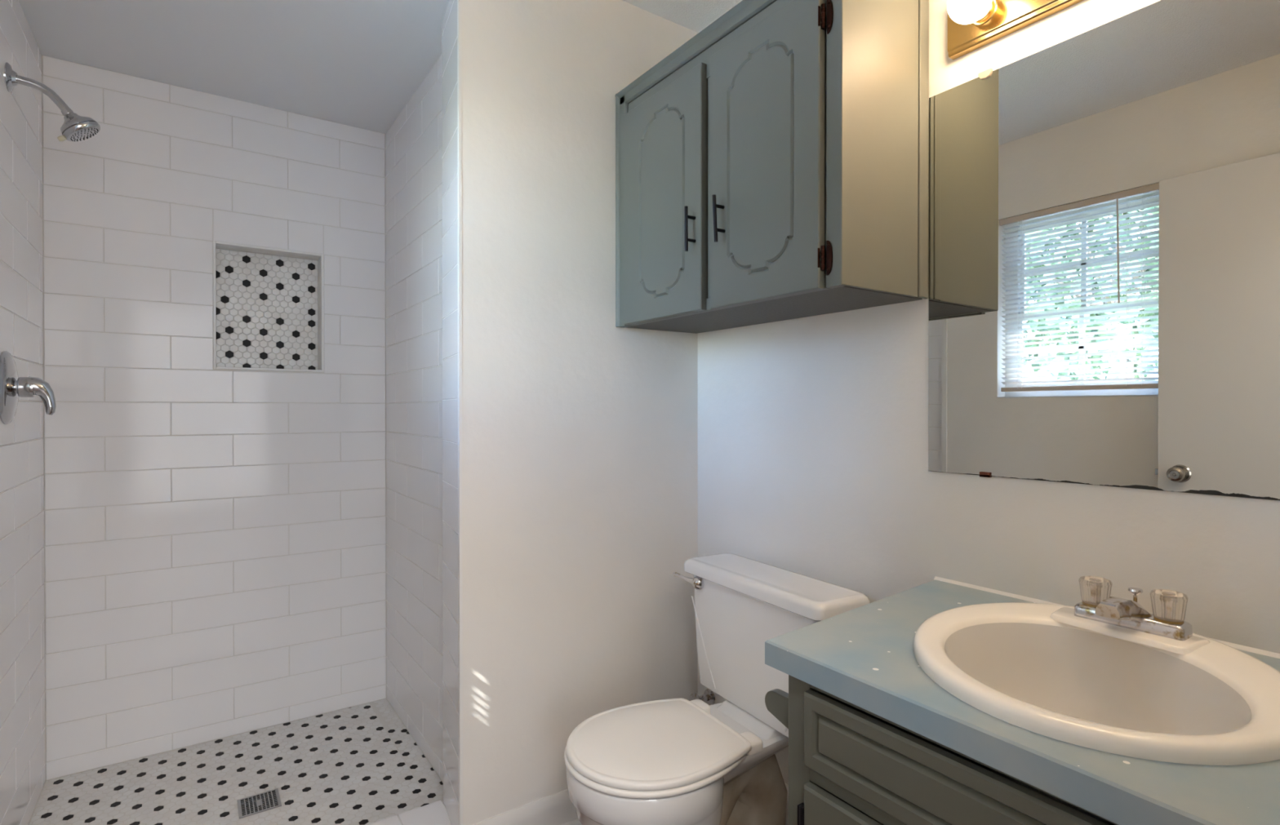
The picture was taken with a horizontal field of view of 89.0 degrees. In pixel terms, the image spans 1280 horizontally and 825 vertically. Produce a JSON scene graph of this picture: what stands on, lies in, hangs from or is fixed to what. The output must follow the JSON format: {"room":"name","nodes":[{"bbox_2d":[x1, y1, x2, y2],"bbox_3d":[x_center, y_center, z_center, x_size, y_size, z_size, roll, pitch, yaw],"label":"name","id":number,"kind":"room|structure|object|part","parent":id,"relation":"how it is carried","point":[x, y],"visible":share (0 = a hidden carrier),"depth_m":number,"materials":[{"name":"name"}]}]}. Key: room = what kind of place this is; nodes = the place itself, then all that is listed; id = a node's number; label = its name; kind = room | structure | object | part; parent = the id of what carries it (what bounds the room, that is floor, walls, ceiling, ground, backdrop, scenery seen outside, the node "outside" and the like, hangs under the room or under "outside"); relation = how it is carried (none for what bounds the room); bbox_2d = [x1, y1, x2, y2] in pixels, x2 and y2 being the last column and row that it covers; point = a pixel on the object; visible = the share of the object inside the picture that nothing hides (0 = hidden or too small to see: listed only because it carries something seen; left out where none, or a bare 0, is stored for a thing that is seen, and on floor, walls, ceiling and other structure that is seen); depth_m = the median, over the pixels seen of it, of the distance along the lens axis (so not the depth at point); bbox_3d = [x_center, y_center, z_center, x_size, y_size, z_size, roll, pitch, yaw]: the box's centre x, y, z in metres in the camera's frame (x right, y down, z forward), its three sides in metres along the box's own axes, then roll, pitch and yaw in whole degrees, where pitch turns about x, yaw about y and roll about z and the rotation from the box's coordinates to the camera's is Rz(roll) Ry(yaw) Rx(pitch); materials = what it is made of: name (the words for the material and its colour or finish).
{"room":"bathroom","nodes":[
{"label":"bathroom","id":0,"kind":"room"},
{"bbox_2d":[0,0,45,824],"bbox_3d":[-1.187,-0.046,0.925,0.146,2.590,2.971,0,0,-35],"label":"wall","id":1,"kind":"structure","parent":0,"point":[22,598],"depth_m":1.82,"materials":[{"name":"tile"}]},
{"bbox_2d":[0,351,56,424],"bbox_3d":[-1.583,-0.064,1.690,0.099,0.188,0.188,0,0,-35],"label":"shower valve","id":2,"kind":"object","parent":1,"relation":"attached to","point":[12,387],"visible":1,"depth_m":1.66,"materials":[{"name":"silver metal"}]},
{"bbox_3d":[-1.563,-0.043,1.704,0.052,0.101,0.051,0,0,-35],"label":"lever handle","id":3,"kind":"part","parent":2,"relation":"part of","materials":[{"name":"silver metal"}]},
{"bbox_2d":[4,62,100,142],"bbox_3d":[-1.574,-0.822,1.751,0.189,0.179,0.091,0,0,-35],"label":"showerhead","id":4,"kind":"object","parent":1,"relation":"attached to","point":[75,127],"visible":1,"depth_m":1.75,"materials":[{"name":"silver metal"}]},
{"bbox_3d":[-1.595,-0.846,1.737,0.122,0.079,0.021,0,0,-35],"label":"arm","id":5,"kind":"part","parent":4,"relation":"part of","materials":[{"name":"silver metal"}]},
{"bbox_3d":[-1.563,-0.741,1.760,0.019,0.018,0.014,0,0,-35],"label":"mode lever","id":6,"kind":"part","parent":4,"relation":"part of","materials":[{"name":"beige plastic"}]},
{"bbox_2d":[41,55,386,780],"bbox_3d":[-1.534,-0.006,2.447,1.276,2.493,0.130,0,0,-35],"label":"wall","id":7,"kind":"structure","parent":0,"point":[215,540],"depth_m":2.33,"materials":[{"name":"white tile"}]},
{"bbox_2d":[215,244,320,369],"bbox_3d":[-1.426,-0.390,2.505,0.360,0.459,0.081,0,0,-35],"label":"wall niche","id":8,"kind":"object","parent":7,"relation":"in","point":[268,303],"visible":0.98,"depth_m":2.53,"materials":[{"name":"tile"}]},
{"bbox_2d":[213,240,324,372],"bbox_3d":[-1.399,-0.390,2.465,0.364,0.463,0.015,0,0,-35],"label":"trim","id":9,"kind":"structure","parent":7,"relation":"attached to","point":[322,370],"depth_m":2.45,"materials":[{"name":"white tile"}]},
{"bbox_2d":[18,0,448,133],"bbox_3d":[-1.250,-1.248,1.931,1.192,0.197,1.292,0,0,-35],"label":"ceiling","id":10,"kind":"structure","parent":0,"point":[358,64],"depth_m":2.04,"materials":[{"name":"white paint"}]},
{"bbox_2d":[27,698,443,824],"bbox_3d":[-1.200,1.253,1.986,1.256,0.120,1.221,0,0,-35],"label":"floor","id":11,"kind":"structure","parent":0,"point":[358,765],"depth_m":2.11,"materials":[{"name":"white tile"}]},
{"bbox_2d":[236,788,281,818],"bbox_3d":[-1.161,1.193,1.985,0.110,0.007,0.105,0,0,-35],"label":"floor drain","id":12,"kind":"object","parent":11,"relation":"on","point":[268,800],"visible":1,"depth_m":1.98,"materials":[{"name":"silver metal"}]},
{"bbox_2d":[385,0,697,824],"bbox_3d":[-0.457,-0.055,2.465,0.902,2.590,1.264,0,0,-35],"label":"wall partition","id":13,"kind":"structure","parent":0,"point":[542,451],"depth_m":1.88,"materials":[{"name":"paint"}]},
{"bbox_2d":[368,800,451,824],"bbox_3d":[-0.929,1.197,1.541,0.997,0.097,0.253,0,0,-35],"label":"shower curb","id":14,"kind":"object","parent":13,"relation":"attached to","point":[435,813],"depth_m":1.84,"materials":[{"name":"white tile"}]},
{"bbox_2d":[472,789,582,824],"bbox_3d":[-0.131,1.139,1.911,0.800,0.108,0.030,0,0,-35],"label":"baseboard","id":15,"kind":"structure","parent":13,"relation":"attached to","point":[557,809],"depth_m":1.82,"materials":[{"name":"white paint"}]},
{"bbox_2d":[621,0,741,32],"bbox_3d":[0.710,-1.283,-0.685,4.400,0.100,5.278,0,0,-35],"label":"ceiling","id":16,"kind":"structure","parent":0,"point":[695,15],"depth_m":2.01,"materials":[{"name":"white paint"}]},
{"bbox_2d":[697,0,1279,785],"bbox_3d":[0.713,-0.049,1.474,0.100,2.590,1.718,0,0,-35],"label":"wall","id":17,"kind":"structure","parent":0,"point":[813,430],"depth_m":1.51,"materials":[{"name":"paint"}]},
{"bbox_2d":[688,688,715,705],"bbox_3d":[0.197,0.913,2.073,0.074,0.060,0.059,0,0,-35],"label":"shutoff valve","id":18,"kind":"object","parent":17,"relation":"attached to","point":[708,696],"visible":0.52,"depth_m":2.08,"materials":[{"name":"silver metal"}]},
{"bbox_3d":[0.172,0.911,2.061,0.019,0.043,0.044,0,0,-35],"label":"valve handle","id":19,"kind":"part","parent":18,"relation":"part of","materials":[{"name":"silver metal"}]},
{"bbox_2d":[614,0,928,333],"bbox_3d":[0.275,-0.605,1.701,0.358,0.702,0.823,0,0,-35],"label":"upper cabinet","id":20,"kind":"object","parent":17,"relation":"attached to","point":[773,166],"visible":1,"depth_m":1.44,"materials":[{"name":"grey paint"}]},
{"bbox_3d":[0.058,-0.565,1.770,0.018,0.614,0.354,0,0,-35],"label":"cabinet door","id":21,"kind":"part","parent":20,"relation":"part of","materials":[{"name":"grey paint"}]},
{"bbox_3d":[0.125,-0.459,1.632,0.033,0.111,0.010,0,0,-35],"label":"door handle","id":22,"kind":"part","parent":20,"relation":"part of","materials":[{"name":"black metal"}]},
{"bbox_3d":[0.163,-0.606,1.624,0.013,0.700,0.821,0,0,-35],"label":"moulding","id":23,"kind":"part","parent":20,"relation":"part of","materials":[{"name":"grey paint"}]},
{"bbox_3d":[0.187,-0.458,1.543,0.033,0.112,0.016,0,0,-35],"label":"door handle","id":24,"kind":"part","parent":20,"relation":"part of","materials":[{"name":"black metal"}]},
{"bbox_3d":[0.274,-0.562,1.458,0.018,0.618,0.336,0,0,-35],"label":"cabinet door","id":25,"kind":"part","parent":20,"relation":"part of","materials":[{"name":"grey paint"}]},
{"bbox_3d":[0.293,-0.261,1.721,0.286,0.008,0.801,0,0,-35],"label":"underside panel","id":26,"kind":"part","parent":20,"relation":"part of","materials":[{"name":"grey wood"}]},
{"bbox_3d":[0.506,-0.605,1.369,0.260,0.699,0.009,0,0,-35],"label":"panel","id":27,"kind":"part","parent":20,"relation":"part of","materials":[{"name":"grey paint"}]},
{"bbox_3d":[0.631,-0.605,1.454,0.038,0.699,0.012,0,0,-35],"label":"scribe moulding","id":28,"kind":"part","parent":20,"relation":"part of","materials":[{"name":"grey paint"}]},
{"bbox_2d":[784,782,788,824],"bbox_3d":[0.448,1.119,1.750,0.030,0.150,0.924,0,0,-35],"label":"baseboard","id":29,"kind":"structure","parent":17,"relation":"attached to","point":[786,784],"depth_m":1.81,"materials":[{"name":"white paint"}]},
{"bbox_2d":[977,68,992,79],"bbox_3d":[0.723,-0.706,1.361,0.009,0.016,0.027,0,0,-35],"label":"mirror clip","id":30,"kind":"object","parent":17,"relation":"attached to","point":[984,74],"visible":1,"depth_m":1.36,"materials":[{"name":"beige"}]},
{"bbox_2d":[979,471,991,477],"bbox_3d":[0.724,0.130,1.363,0.009,0.010,0.022,0,0,-35],"label":"mirror clip","id":31,"kind":"object","parent":17,"relation":"attached to","point":[984,474],"visible":1,"depth_m":1.36,"materials":[{"name":"brown plastic"}]},
{"bbox_2d":[946,0,1084,60],"bbox_3d":[0.812,-0.825,1.115,0.140,0.112,0.651,0,0,-35],"label":"vanity light","id":32,"kind":"object","parent":17,"relation":"attached to","point":[972,24],"visible":1,"depth_m":1.30,"materials":[{"name":"gold metal"}]},
{"bbox_3d":[0.656,-0.817,1.293,0.086,0.081,0.081,0,0,-35],"label":"globe bulb","id":33,"kind":"part","parent":32,"relation":"part of","materials":[{"name":"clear glass"}]},
{"bbox_2d":[972,0,1003,29],"bbox_3d":[0.703,-0.816,1.325,0.036,0.055,0.055,0,0,-35],"label":"socket","id":34,"kind":"object","parent":32,"relation":"attached to","point":[993,19],"depth_m":1.31,"materials":[{"name":"gold metal"}]},
{"bbox_2d":[928,0,1279,500],"bbox_3d":[0.867,-0.286,1.158,0.006,0.840,0.754,0,0,-35],"label":"wall mirror","id":35,"kind":"object","parent":17,"relation":"attached to","point":[1104,202],"visible":1,"depth_m":1.17,"materials":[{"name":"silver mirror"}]},
{"bbox_3d":[0.704,1.267,-0.662,4.400,0.120,5.300,0,0,-35],"label":"floor","id":36,"kind":"structure","parent":0,"visible":0},
{"bbox_2d":[564,553,869,824],"bbox_3d":[0.128,0.823,1.624,0.664,0.781,0.562,0,0,-31],"label":"toilet","id":37,"kind":"object","parent":36,"relation":"on","point":[679,761],"visible":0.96,"depth_m":1.59,"materials":[{"name":"white ceramic"}]},
{"bbox_3d":[0.024,1.002,1.571,0.374,0.386,0.424,0,0,25],"label":"bowl","id":38,"kind":"part","parent":37,"relation":"part of","materials":[{"name":"white ceramic"}]},
{"bbox_3d":[0.024,0.785,1.554,0.404,0.017,0.372,0,0,-31],"label":"seat lid","id":39,"kind":"part","parent":37,"relation":"part of","materials":[{"name":"white plastic"}]},
{"bbox_3d":[0.141,0.489,1.895,0.030,0.040,0.112,0,0,-41],"label":"flush lever","id":40,"kind":"part","parent":37,"relation":"part of","materials":[{"name":"silver metal"}]},
{"bbox_3d":[0.344,0.630,1.743,0.162,0.328,0.496,0,0,-31],"label":"tank","id":41,"kind":"part","parent":37,"relation":"part of","materials":[{"name":"white ceramic"}]},
{"bbox_3d":[0.339,0.451,1.739,0.182,0.038,0.548,0,0,-31],"label":"tank lid","id":42,"kind":"part","parent":37,"relation":"part of","materials":[{"name":"white ceramic"}]},
{"bbox_2d":[788,675,1251,824],"bbox_3d":[0.644,0.807,0.938,0.557,0.782,0.663,0,0,-35],"label":"vanity cabinet","id":43,"kind":"object","parent":36,"relation":"on","point":[849,764],"visible":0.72,"depth_m":0.90,"materials":[{"name":"grey paint"}]},
{"bbox_2d":[764,688,788,728],"bbox_3d":[0.257,0.518,1.115,0.046,0.079,0.076,0,0,-35],"label":"paper holder","id":44,"kind":"object","parent":43,"relation":"attached to","point":[776,700],"visible":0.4,"depth_m":1.11,"materials":[{"name":"grey paint"}]},
{"bbox_3d":[0.344,0.832,0.899,0.018,0.502,0.294,0,0,-35],"label":"cabinet door","id":45,"kind":"part","parent":43,"relation":"part of","materials":[{"name":"grey paint"}]},
{"bbox_3d":[0.429,0.494,0.774,0.018,0.116,0.594,0,0,-35],"label":"drawer","id":46,"kind":"part","parent":43,"relation":"part of","materials":[{"name":"grey paint"}]},
{"bbox_2d":[764,576,1279,824],"bbox_3d":[0.628,0.393,0.979,0.605,0.046,0.755,0,0,-35],"label":"countertop","id":47,"kind":"structure","parent":43,"relation":"on","point":[864,656],"depth_m":0.80,"materials":[{"name":"blue laminate"}]},
{"bbox_2d":[913,602,1279,824],"bbox_3d":[0.658,0.445,0.960,0.539,0.186,0.480,0,0,-35],"label":"sink","id":48,"kind":"object","parent":47,"relation":"in","point":[1047,670],"visible":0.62,"depth_m":0.99,"materials":[{"name":"white ceramic"}]},
{"bbox_2d":[1074,575,1192,640],"bbox_3d":[0.783,0.318,1.056,0.116,0.067,0.153,0,0,-35],"label":"faucet","id":49,"kind":"object","parent":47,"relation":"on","point":[1166,620],"visible":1,"depth_m":1.03,"materials":[{"name":"silver metal"}]},
{"bbox_3d":[0.782,0.305,1.117,0.048,0.042,0.048,0,0,-35],"label":"knob","id":50,"kind":"part","parent":49,"relation":"part of","materials":[{"name":"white plastic"}]},
{"bbox_3d":[0.781,0.325,1.055,0.112,0.050,0.072,0,0,-35],"label":"spout","id":51,"kind":"part","parent":49,"relation":"part of","materials":[{"name":"silver metal"}]},
{"bbox_3d":[0.811,0.341,1.076,0.047,0.022,0.153,0,0,-35],"label":"plate","id":52,"kind":"part","parent":49,"relation":"part of","materials":[{"name":"silver metal"}]},
{"bbox_3d":[0.823,0.312,1.082,0.021,0.042,0.021,0,0,-35],"label":"lift rod","id":53,"kind":"part","parent":49,"relation":"part of","materials":[{"name":"silver metal"}]},
{"bbox_3d":[0.840,0.306,1.034,0.048,0.042,0.048,0,0,-35],"label":"knob","id":54,"kind":"part","parent":49,"relation":"part of","materials":[{"name":"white plastic"}]}
]}

